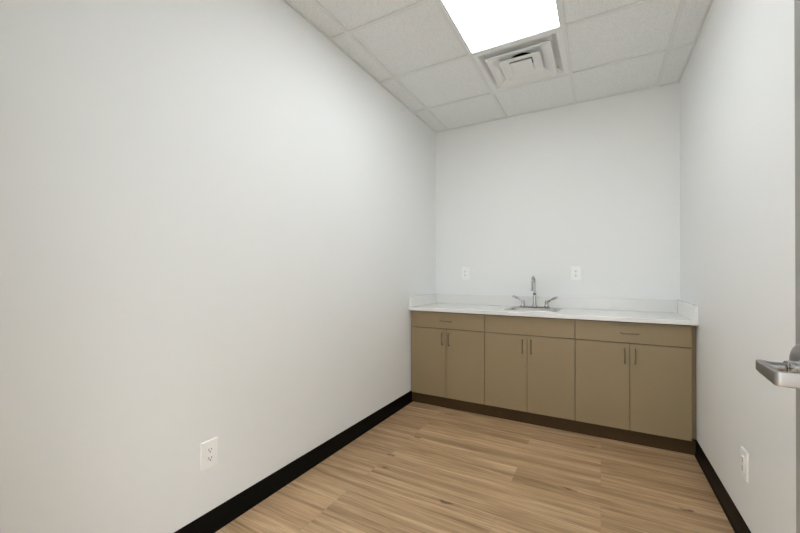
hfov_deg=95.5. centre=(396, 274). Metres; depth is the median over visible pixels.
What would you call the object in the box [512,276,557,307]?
faucet
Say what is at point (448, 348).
base cabinet
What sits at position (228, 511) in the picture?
baseboard
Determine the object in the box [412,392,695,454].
toe kick
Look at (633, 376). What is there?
base cabinet
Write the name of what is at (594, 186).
wall
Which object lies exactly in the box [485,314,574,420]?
base cabinet
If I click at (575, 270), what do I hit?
wall outlet
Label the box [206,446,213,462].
receptacle
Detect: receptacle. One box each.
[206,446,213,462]
[741,455,744,472]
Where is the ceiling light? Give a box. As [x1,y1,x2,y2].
[439,0,560,53]
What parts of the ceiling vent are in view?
plate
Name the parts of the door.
lever, lever handle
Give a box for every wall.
[0,0,435,532]
[435,82,679,299]
[680,0,795,532]
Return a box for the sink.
[505,306,561,311]
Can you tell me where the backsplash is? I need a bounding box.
[437,294,676,312]
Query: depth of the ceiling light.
2.21 m
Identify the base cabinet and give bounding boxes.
[411,310,484,403]
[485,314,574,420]
[575,319,695,440]
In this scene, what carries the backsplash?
attached to the wall at (594, 186)
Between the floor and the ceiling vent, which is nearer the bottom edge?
the floor
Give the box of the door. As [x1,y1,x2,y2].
[756,0,799,532]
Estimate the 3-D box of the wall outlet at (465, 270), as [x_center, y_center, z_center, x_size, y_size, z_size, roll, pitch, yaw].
[0.714,-0.008,3.775,0.080,0.127,0.010,0,0,29]
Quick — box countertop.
[409,294,697,325]
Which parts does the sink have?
bowl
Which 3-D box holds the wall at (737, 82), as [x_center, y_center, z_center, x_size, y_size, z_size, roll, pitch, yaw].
[1.436,-0.253,1.303,0.120,2.896,3.856,0,0,29]
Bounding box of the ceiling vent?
[472,29,568,91]
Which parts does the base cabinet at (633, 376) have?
door, drawer, door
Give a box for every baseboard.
[174,390,412,532]
[694,440,750,532]
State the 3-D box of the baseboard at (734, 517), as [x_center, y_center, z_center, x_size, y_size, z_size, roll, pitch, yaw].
[1.235,1.141,1.079,0.013,0.105,3.046,0,0,29]
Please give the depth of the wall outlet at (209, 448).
1.65 m
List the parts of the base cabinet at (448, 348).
door, drawer, door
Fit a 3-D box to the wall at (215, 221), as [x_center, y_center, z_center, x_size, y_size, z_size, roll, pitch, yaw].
[-0.515,-0.252,2.400,0.120,2.896,3.856,0,0,29]
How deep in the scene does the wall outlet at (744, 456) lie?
1.58 m
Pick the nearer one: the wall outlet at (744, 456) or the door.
the door
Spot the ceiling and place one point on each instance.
(413, 49)
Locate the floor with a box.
[215,402,734,532]
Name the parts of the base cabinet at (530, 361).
door, false drawer, door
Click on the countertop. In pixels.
(678, 312)
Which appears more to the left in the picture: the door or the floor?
the floor
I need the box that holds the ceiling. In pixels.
[284,0,712,132]
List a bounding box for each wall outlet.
[200,437,217,471]
[462,267,468,279]
[571,266,580,280]
[740,446,748,482]
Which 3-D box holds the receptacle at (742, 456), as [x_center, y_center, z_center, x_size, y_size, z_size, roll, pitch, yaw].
[1.525,0.835,1.600,0.003,0.067,0.033,0,0,29]
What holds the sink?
in the countertop

